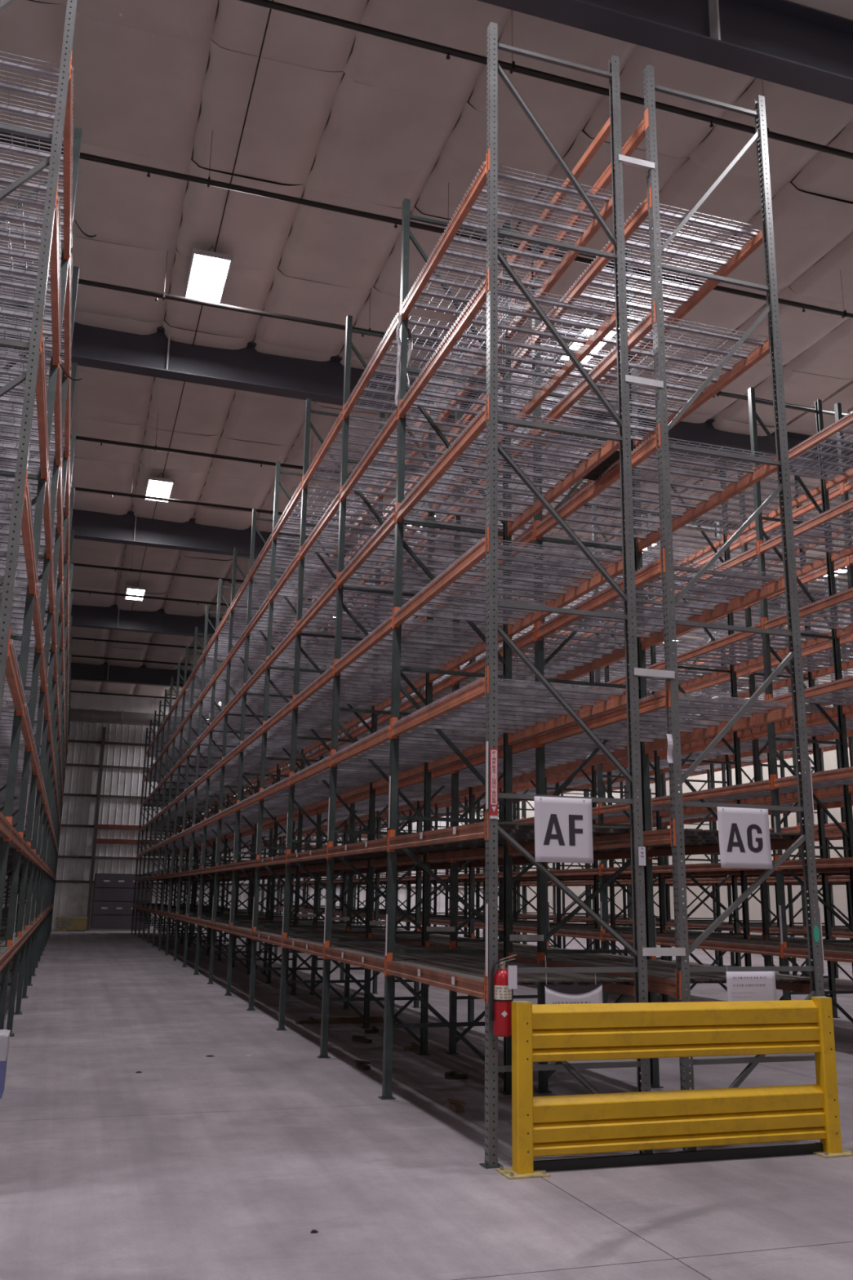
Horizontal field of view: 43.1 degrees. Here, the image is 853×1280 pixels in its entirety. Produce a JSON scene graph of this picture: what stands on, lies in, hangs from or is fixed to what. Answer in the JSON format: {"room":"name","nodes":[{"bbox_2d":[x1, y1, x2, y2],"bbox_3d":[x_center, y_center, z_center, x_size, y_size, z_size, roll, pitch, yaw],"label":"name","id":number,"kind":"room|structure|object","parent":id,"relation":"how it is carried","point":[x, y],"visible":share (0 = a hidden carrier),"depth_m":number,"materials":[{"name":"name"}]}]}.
{"room":"warehouse","nodes":[
{"label":"warehouse","id":0,"kind":"room"},
{"bbox_2d":[3,692,498,932],"bbox_3d":[-11.403,8.098,51.104,33.982,10.930,0.470,5,-14,-17],"label":"wall","id":1,"kind":"structure","parent":0,"point":[101,811],"depth_m":50.26,"materials":[{"name":"metal"}]},
{"bbox_2d":[90,873,151,928],"bbox_3d":[-13.859,11.910,49.308,2.610,2.430,0.067,5,-14,-17],"label":"door","id":2,"kind":"structure","parent":1,"relation":"in","point":[113,893],"depth_m":49.20,"materials":[{"name":"paint"}]},
{"bbox_2d":[70,708,249,729],"bbox_3d":[-13.030,3.744,50.856,18.000,0.660,0.660,5,-14,-17],"label":"beam","id":3,"kind":"structure","parent":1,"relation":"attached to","point":[92,716],"depth_m":50.15,"materials":[{"name":"metal"}]},
{"bbox_2d":[0,0,852,706],"bbox_3d":[-2.016,-3.966,23.288,33.300,0.412,62.700,5,-14,-17],"label":"ceiling","id":4,"kind":"structure","parent":0,"point":[338,116],"depth_m":14.56,"materials":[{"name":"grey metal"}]},
{"bbox_2d":[70,684,175,698],"bbox_3d":[-8.415,2.498,48.633,29.250,0.825,0.080,5,-14,-17],"label":"pipe","id":5,"kind":"object","parent":4,"relation":"hanging from","point":[106,693],"visible":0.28,"depth_m":47.00,"materials":[{"name":"black metal"}]},
{"bbox_2d":[124,582,146,600],"bbox_3d":[-8.828,-1.548,32.817,0.560,0.362,1.320,5,-14,-17],"label":"lamp","id":6,"kind":"object","parent":4,"relation":"hanging from","point":[132,590],"visible":0.92,"depth_m":32.56,"materials":[{"name":"white plastic"}]},
{"bbox_2d":[125,588,144,599],"bbox_3d":[-8.831,-1.387,32.779,0.500,0.001,1.260,5,-14,-17],"label":"diffuser","id":7,"kind":"object","parent":6,"relation":"attached to","point":[130,591],"depth_m":32.66,"materials":[{"name":"white plastic"}]},
{"bbox_2d":[144,472,174,502],"bbox_3d":[-6.010,-3.516,24.337,0.560,0.362,1.320,5,-14,-17],"label":"lamp","id":8,"kind":"object","parent":4,"relation":"hanging from","point":[157,486],"visible":0.94,"depth_m":24.12,"materials":[{"name":"white plastic"}]},
{"bbox_2d":[146,480,172,501],"bbox_3d":[-6.012,-3.355,24.299,0.500,0.001,1.260,5,-14,-17],"label":"diffuser","id":9,"kind":"object","parent":8,"relation":"attached to","point":[155,488],"depth_m":24.21,"materials":[{"name":"white plastic"}]},
{"bbox_2d":[131,0,273,612],"bbox_3d":[-5.494,-3.876,22.920,0.017,0.020,27.800,5,-14,-17],"label":"conduit","id":10,"kind":"object","parent":4,"relation":"attached to","point":[270,10],"visible":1,"depth_m":13.93,"materials":[{"name":"metal"}]},
{"bbox_2d":[183,245,233,303],"bbox_3d":[-3.222,-5.462,15.950,0.560,0.362,1.320,5,-14,-17],"label":"lamp","id":11,"kind":"object","parent":4,"relation":"hanging from","point":[208,273],"visible":0.87,"depth_m":15.80,"materials":[{"name":"white plastic"}]},
{"bbox_2d":[48,662,534,708],"bbox_3d":[-9.461,1.660,45.566,33.300,0.760,0.300,5,-14,-17],"label":"girder","id":12,"kind":"object","parent":4,"relation":"attached to","point":[105,673],"visible":0.16,"depth_m":44.64,"materials":[{"name":"metal"}]},
{"bbox_2d":[71,641,570,693],"bbox_3d":[-6.074,0.864,41.589,29.250,0.825,0.080,5,-14,-17],"label":"pipe","id":13,"kind":"object","parent":4,"relation":"hanging from","point":[73,655],"visible":0.24,"depth_m":39.96,"materials":[{"name":"metal"}]},
{"bbox_2d":[71,630,576,679],"bbox_3d":[-5.150,0.219,38.809,29.250,0.825,0.080,5,-14,-17],"label":"pipe","id":14,"kind":"object","parent":4,"relation":"hanging from","point":[73,637],"visible":0.12,"depth_m":37.18,"materials":[{"name":"black metal"}]},
{"bbox_2d":[71,604,664,671],"bbox_3d":[-6.504,-0.405,36.669,33.300,0.760,0.300,5,-14,-17],"label":"girder","id":15,"kind":"object","parent":4,"relation":"attached to","point":[111,617],"visible":0.16,"depth_m":35.75,"materials":[{"name":"metal"}]},
{"bbox_2d":[71,573,690,648],"bbox_3d":[-3.225,-1.125,33.017,29.250,0.825,0.080,5,-14,-17],"label":"pipe","id":16,"kind":"object","parent":4,"relation":"hanging from","point":[73,590],"visible":0.33,"depth_m":31.45,"materials":[{"name":"metal"}]},
{"bbox_2d":[71,552,759,634],"bbox_3d":[-2.409,-1.695,30.561,29.250,0.825,0.080,5,-14,-17],"label":"pipe","id":17,"kind":"object","parent":4,"relation":"hanging from","point":[131,570],"visible":0.25,"depth_m":28.97,"materials":[{"name":"black metal"}]},
{"bbox_2d":[0,250,848,415],"bbox_3d":[1.965,-4.749,17.401,29.250,0.825,0.080,5,-14,-17],"label":"pipe","id":18,"kind":"object","parent":4,"relation":"hanging from","point":[157,295],"visible":0.61,"depth_m":15.88,"materials":[{"name":"metal"}]},
{"bbox_2d":[0,312,852,481],"bbox_3d":[-0.698,-4.458,19.200,33.300,0.760,0.300,5,-14,-17],"label":"girder","id":19,"kind":"object","parent":4,"relation":"attached to","point":[155,354],"visible":0.38,"depth_m":18.53,"materials":[{"name":"metal"}]},
{"bbox_2d":[0,129,852,318],"bbox_3d":[2.827,-5.351,14.806,29.250,0.825,0.080,5,-14,-17],"label":"pipe","id":20,"kind":"object","parent":4,"relation":"hanging from","point":[149,170],"visible":0.7,"depth_m":13.47,"materials":[{"name":"black metal"}]},
{"bbox_2d":[13,463,847,582],"bbox_3d":[-0.638,-2.932,25.232,29.250,0.825,0.080,5,-14,-17],"label":"pipe","id":21,"kind":"object","parent":4,"relation":"hanging from","point":[112,493],"visible":0.23,"depth_m":23.72,"materials":[{"name":"black metal"}]},
{"bbox_2d":[53,503,826,617],"bbox_3d":[-3.593,-2.437,27.912,33.300,0.760,0.300,5,-14,-17],"label":"girder","id":22,"kind":"object","parent":4,"relation":"attached to","point":[129,528],"visible":0.24,"depth_m":27.03,"materials":[{"name":"metal"}]},
{"bbox_2d":[62,417,844,542],"bbox_3d":[0.225,-3.534,22.637,29.250,0.825,0.080,5,-14,-17],"label":"pipe","id":23,"kind":"object","parent":4,"relation":"hanging from","point":[79,437],"visible":0.4,"depth_m":21.18,"materials":[{"name":"black metal"}]},
{"bbox_2d":[238,0,852,159],"bbox_3d":[3.721,-5.975,12.118,29.250,0.825,0.080,5,-14,-17],"label":"pipe","id":24,"kind":"object","parent":4,"relation":"hanging from","point":[512,67],"visible":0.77,"depth_m":11.19,"materials":[{"name":"black metal"}]},
{"bbox_2d":[569,342,583,349],"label":"lamp","id":25,"kind":"object","parent":4,"relation":"hanging from","point":[574,343],"depth_m":17.64,"materials":[{"name":"white plastic"}]},
{"bbox_2d":[560,328,615,363],"bbox_3d":[2.609,-4.805,17.628,0.500,0.001,1.260,5,-14,-17],"label":"diffuser","id":26,"kind":"object","parent":25,"relation":"attached to","point":[600,344],"depth_m":17.62,"materials":[{"name":"white plastic"}]},
{"bbox_2d":[582,355,594,367],"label":"lamp","id":27,"kind":"object","parent":4,"relation":"hanging from","point":[588,358],"depth_m":18.07,"materials":[{"name":"white plastic"}]},
{"bbox_2d":[582,328,595,333],"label":"lamp","id":28,"kind":"object","parent":4,"relation":"hanging from","point":[588,330],"depth_m":17.18,"materials":[{"name":"white plastic"}]},
{"bbox_2d":[591,315,602,324],"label":"lamp","id":29,"kind":"object","parent":4,"relation":"hanging from","point":[600,315],"depth_m":16.99,"materials":[{"name":"white"}]},
{"bbox_2d":[591,342,607,353],"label":"lamp","id":30,"kind":"object","parent":4,"relation":"hanging from","point":[601,346],"depth_m":17.66,"materials":[{"name":"white plastic"}]},
{"bbox_2d":[605,330,616,339],"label":"lamp","id":31,"kind":"object","parent":4,"relation":"hanging from","point":[615,332],"depth_m":17.30,"materials":[{"name":"white plastic"}]},
{"bbox_2d":[477,0,852,104],"bbox_3d":[2.090,-6.404,10.813,33.300,0.760,0.300,5,-14,-17],"label":"girder","id":32,"kind":"object","parent":4,"relation":"attached to","point":[784,42],"visible":1,"depth_m":11.12,"materials":[{"name":"metal"}]},
{"bbox_2d":[819,557,846,580],"bbox_3d":[11.128,-1.999,29.628,0.560,0.362,1.320,5,-14,-17],"label":"lamp","id":33,"kind":"object","parent":4,"relation":"hanging from","point":[844,557],"visible":0.07,"depth_m":29.50,"materials":[{"name":"white plastic"}]},
{"bbox_2d":[824,566,846,576],"bbox_3d":[11.126,-1.838,29.590,0.500,0.001,1.260,5,-14,-17],"label":"diffuser","id":34,"kind":"object","parent":33,"relation":"attached to","point":[846,566],"depth_m":29.49,"materials":[{"name":"white plastic"}]},
{"bbox_2d":[847,406,852,413],"bbox_3d":[8.224,-4.465,19.415,0.560,0.362,1.320,5,-14,-17],"label":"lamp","id":35,"kind":"object","parent":4,"relation":"hanging from","point":[850,410],"visible":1,"depth_m":19.84,"materials":[{"name":"white"}]},
{"bbox_2d":[0,930,852,1279],"bbox_3d":[-2.179,6.721,20.753,33.300,0.120,62.700,5,-14,-17],"label":"floor","id":36,"kind":"structure","parent":0,"point":[192,1165],"depth_m":7.25,"materials":[{"name":"concrete"}]},
{"bbox_2d":[0,1029,10,1098],"bbox_3d":[-3.957,3.668,9.352,0.608,0.507,0.458,5,-14,-17],"label":"carton","id":37,"kind":"object","parent":36,"relation":"on","point":[5,1034],"visible":1,"depth_m":9.26,"materials":[{"name":"white cardboard"}]},
{"bbox_2d":[0,0,82,1036],"bbox_3d":[-9.795,3.382,26.767,1.270,8.924,42.783,5,-14,-17],"label":"rack","id":38,"kind":"object","parent":36,"relation":"on","point":[36,619],"visible":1,"depth_m":10.00,"materials":[{"name":"grey metal"}]},
{"bbox_2d":[60,364,83,381],"bbox_3d":[-3.280,-2.461,9.977,0.232,0.109,0.029,13,-18,-42],"label":"strap","id":39,"kind":"object","parent":38,"relation":"attached to","point":[65,372],"visible":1,"depth_m":9.96,"materials":[{"name":"black rubber"}]},
{"bbox_2d":[74,219,97,237],"bbox_3d":[-3.263,-3.926,10.344,0.232,0.109,0.029,13,-18,-42],"label":"strap","id":40,"kind":"object","parent":38,"relation":"attached to","point":[75,220],"visible":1,"depth_m":10.33,"materials":[{"name":"black rubber"}]},
{"bbox_2d":[54,915,66,931],"bbox_3d":[-16.120,12.514,47.686,0.450,0.620,0.800,5,-14,-17],"label":"crate stack","id":41,"kind":"object","parent":36,"relation":"on","point":[57,917],"visible":1,"depth_m":47.34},
{"bbox_2d":[67,917,88,931],"bbox_3d":[-15.465,12.604,47.937,0.820,0.580,0.740,5,-14,-17],"label":"crate","id":42,"kind":"object","parent":36,"relation":"on","point":[74,923],"visible":1,"depth_m":47.62,"materials":[{"name":"brown wood"}]},
{"bbox_2d":[295,1017,316,1023],"bbox_3d":[-1.640,5.231,14.854,0.142,0.066,0.306,-11,-18,42],"label":"scrap","id":43,"kind":"object","parent":36,"relation":"on","point":[309,1020],"visible":1,"depth_m":14.83,"materials":[{"name":"black wood"}]},
{"bbox_2d":[310,1229,318,1233],"bbox_3d":[-0.589,3.100,5.666,0.036,0.012,0.027,-3,-14,16],"label":"litter","id":44,"kind":"object","parent":36,"relation":"on","point":[313,1231],"visible":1,"depth_m":5.66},
{"bbox_2d":[315,1015,397,1024],"bbox_3d":[-0.981,5.306,15.119,1.100,0.070,0.310,5,-14,-17],"label":"stack","id":45,"kind":"object","parent":36,"relation":"on","point":[373,1019],"visible":0.67,"depth_m":14.99,"materials":[{"name":"brown wood"}]},
{"bbox_2d":[351,1035,372,1043],"bbox_3d":[-0.768,4.821,13.072,0.302,0.066,0.142,-10,-17,39],"label":"scrap","id":46,"kind":"object","parent":36,"relation":"on","point":[355,1037],"visible":1,"depth_m":13.05,"materials":[{"name":"black"}]},
{"bbox_2d":[354,1059,370,1070],"bbox_3d":[-0.633,4.349,11.071,0.140,0.066,0.256,9,-16,-30],"label":"scrap","id":47,"kind":"object","parent":36,"relation":"on","point":[362,1064],"visible":1,"depth_m":11.07,"materials":[{"name":"black"}]},
{"bbox_2d":[364,1026,378,1033],"bbox_3d":[-0.706,5.027,13.934,0.191,0.066,0.152,10,-16,-33],"label":"scrap","id":48,"kind":"object","parent":36,"relation":"on","point":[374,1029],"visible":1,"depth_m":13.89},
{"bbox_2d":[131,22,685,1168],"bbox_3d":[-5.401,3.775,28.137,1.552,8.924,42.783,5,-14,-17],"label":"rack","id":49,"kind":"object","parent":36,"relation":"on","point":[189,769],"visible":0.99,"depth_m":11.17,"materials":[{"name":"grey metal"}]},
{"bbox_2d":[395,312,402,405],"bbox_3d":[-0.283,-2.857,11.015,0.052,1.020,0.106,8,-15,-28],"label":"film","id":50,"kind":"object","parent":49,"relation":"attached to","point":[400,317],"visible":1,"depth_m":11.00,"materials":[{"name":"clear plastic"}]},
{"bbox_2d":[406,328,413,387],"bbox_3d":[-0.192,-2.830,11.114,0.092,0.825,0.090,5,-14,-17],"label":"film","id":51,"kind":"object","parent":49,"relation":"attached to","point":[410,335],"visible":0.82,"depth_m":11.15,"materials":[{"name":"plastic"}]},
{"bbox_2d":[489,747,497,818],"bbox_3d":[0.478,1.015,7.667,0.060,0.497,0.005,5,-14,-17],"label":"sign","id":52,"kind":"object","parent":49,"relation":"attached to","point":[493,752],"visible":1,"depth_m":7.66,"materials":[{"name":"paper"}]},
{"bbox_2d":[490,954,516,1036],"bbox_3d":[0.527,2.389,7.282,0.179,0.525,0.142,-2,-14,12],"label":"fire extinguisher","id":53,"kind":"object","parent":49,"relation":"attached to","point":[502,983],"visible":1,"depth_m":7.23,"materials":[{"name":"red metal"}]},
{"bbox_2d":[495,986,511,998],"bbox_3d":[0.523,2.362,7.240,0.118,0.067,0.038,4,-14,-12],"label":"print","id":54,"kind":"object","parent":53,"relation":"on","point":[500,992],"depth_m":7.23},
{"bbox_2d":[533,795,593,863],"bbox_3d":[0.983,1.358,7.776,0.452,0.476,0.038,5,-14,-17],"label":"sign","id":55,"kind":"object","parent":49,"relation":"hanging from","point":[563,830],"visible":1,"depth_m":7.76,"materials":[{"name":"plastic"}]},
{"bbox_2d":[545,956,602,1004],"bbox_3d":[1.026,2.484,7.525,0.435,0.555,0.040,5,-14,-17],"label":"notice sheet","id":56,"kind":"object","parent":49,"relation":"attached to","point":[573,993],"visible":0.33,"depth_m":7.52,"materials":[{"name":"paper"}]},
{"bbox_2d":[565,449,622,480],"bbox_3d":[1.500,-1.550,9.512,0.300,0.037,0.640,5,-14,-17],"label":"cardboard sheet","id":57,"kind":"object","parent":49,"relation":"on","point":[605,464],"visible":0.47,"depth_m":9.60,"materials":[{"name":"brown cardboard"}]},
{"bbox_2d":[638,846,645,865],"bbox_3d":[1.574,1.579,7.897,0.056,0.135,0.005,5,-14,-17],"label":"tag","id":58,"kind":"object","parent":49,"relation":"hanging from","point":[642,850],"visible":1,"depth_m":7.90,"materials":[{"name":"plastic"}]},
{"bbox_2d":[404,1042,419,1050],"bbox_3d":[-0.154,4.684,12.454,0.139,0.066,0.241,-5,-14,22],"label":"scrap","id":59,"kind":"object","parent":36,"relation":"on","point":[415,1046],"visible":1,"depth_m":12.43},
{"bbox_2d":[446,1098,465,1112],"bbox_3d":[0.264,3.871,8.999,0.140,0.066,0.250,6,-14,-22],"label":"scrap","id":60,"kind":"object","parent":36,"relation":"on","point":[455,1104],"visible":1,"depth_m":9.00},
{"bbox_2d":[444,1071,467,1079],"bbox_3d":[0.283,4.238,10.545,0.232,0.066,0.138,4,-14,-14],"label":"scrap","id":61,"kind":"object","parent":36,"relation":"on","point":[451,1074],"visible":1,"depth_m":10.50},
{"bbox_2d":[166,64,824,1151],"bbox_3d":[-4.118,3.889,28.537,1.270,8.924,42.783,5,-14,-17],"label":"rack","id":62,"kind":"object","parent":36,"relation":"on","point":[534,757],"visible":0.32,"depth_m":10.16,"materials":[{"name":"grey metal"}]},
{"bbox_2d":[666,733,672,763],"bbox_3d":[1.845,0.821,8.182,0.050,0.220,0.021,5,-14,-17],"label":"tag","id":63,"kind":"object","parent":62,"relation":"hanging from","point":[669,750],"visible":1,"depth_m":8.18,"materials":[{"name":"paper"}]},
{"bbox_2d":[716,806,773,869],"bbox_3d":[2.413,1.497,8.215,0.456,0.466,0.045,5,-14,-17],"label":"sign","id":64,"kind":"object","parent":62,"relation":"hanging from","point":[744,833],"visible":1,"depth_m":8.20,"materials":[{"name":"plastic"}]},
{"bbox_2d":[724,955,776,1001],"bbox_3d":[2.391,2.606,7.950,0.415,0.555,0.040,5,-14,-17],"label":"notice sheet","id":65,"kind":"object","parent":62,"relation":"hanging from","point":[740,985],"visible":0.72,"depth_m":7.95,"materials":[{"name":"paper"}]},
{"bbox_2d":[813,925,819,942],"bbox_3d":[2.962,2.233,8.213,0.052,0.124,0.001,5,-14,-17],"label":"round sticker","id":66,"kind":"object","parent":62,"relation":"attached to","point":[816,934],"visible":1,"depth_m":8.21,"materials":[{"name":"teal paper"}]},
{"bbox_2d":[269,386,852,1022],"bbox_3d":[-0.251,4.538,31.026,1.270,8.924,40.272,5,-14,-17],"label":"rack","id":67,"kind":"object","parent":36,"relation":"on","point":[775,789],"visible":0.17,"depth_m":15.90,"materials":[{"name":"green metal"}]},
{"bbox_2d":[302,402,852,1017],"bbox_3d":[1.165,4.665,31.467,1.270,8.924,40.272,5,-14,-17],"label":"rack","id":68,"kind":"object","parent":36,"relation":"on","point":[757,744],"visible":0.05,"depth_m":18.69,"materials":[{"name":"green metal"}]},
{"bbox_2d":[448,573,852,981],"bbox_3d":[5.803,4.777,31.639,1.259,8.924,27.697,5,-14,-17],"label":"rack","id":69,"kind":"object","parent":36,"relation":"on","point":[829,828],"visible":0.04,"depth_m":25.83,"materials":[{"name":"green metal"}]},
{"bbox_2d":[495,996,852,1179],"bbox_3d":[1.747,3.014,7.410,2.640,1.052,0.235,5,-14,-17],"label":"guard rail","id":70,"kind":"object","parent":36,"relation":"on","point":[605,1122],"visible":1,"depth_m":7.36,"materials":[{"name":"yellow metal"}]},
{"bbox_2d":[560,580,852,977],"bbox_3d":[8.378,4.093,28.589,1.259,8.924,20.164,5,-14,-17],"label":"rack","id":71,"kind":"object","parent":36,"relation":"on","point":[745,762],"visible":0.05,"depth_m":27.95,"materials":[{"name":"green metal"}]},
{"bbox_2d":[515,586,852,965],"bbox_3d":[13.813,2.765,26.986,0.150,10.930,62.700,5,-14,-17],"label":"wall","id":72,"kind":"structure","parent":0,"point":[839,891],"depth_m":36.94,"materials":[{"name":"white paint"}]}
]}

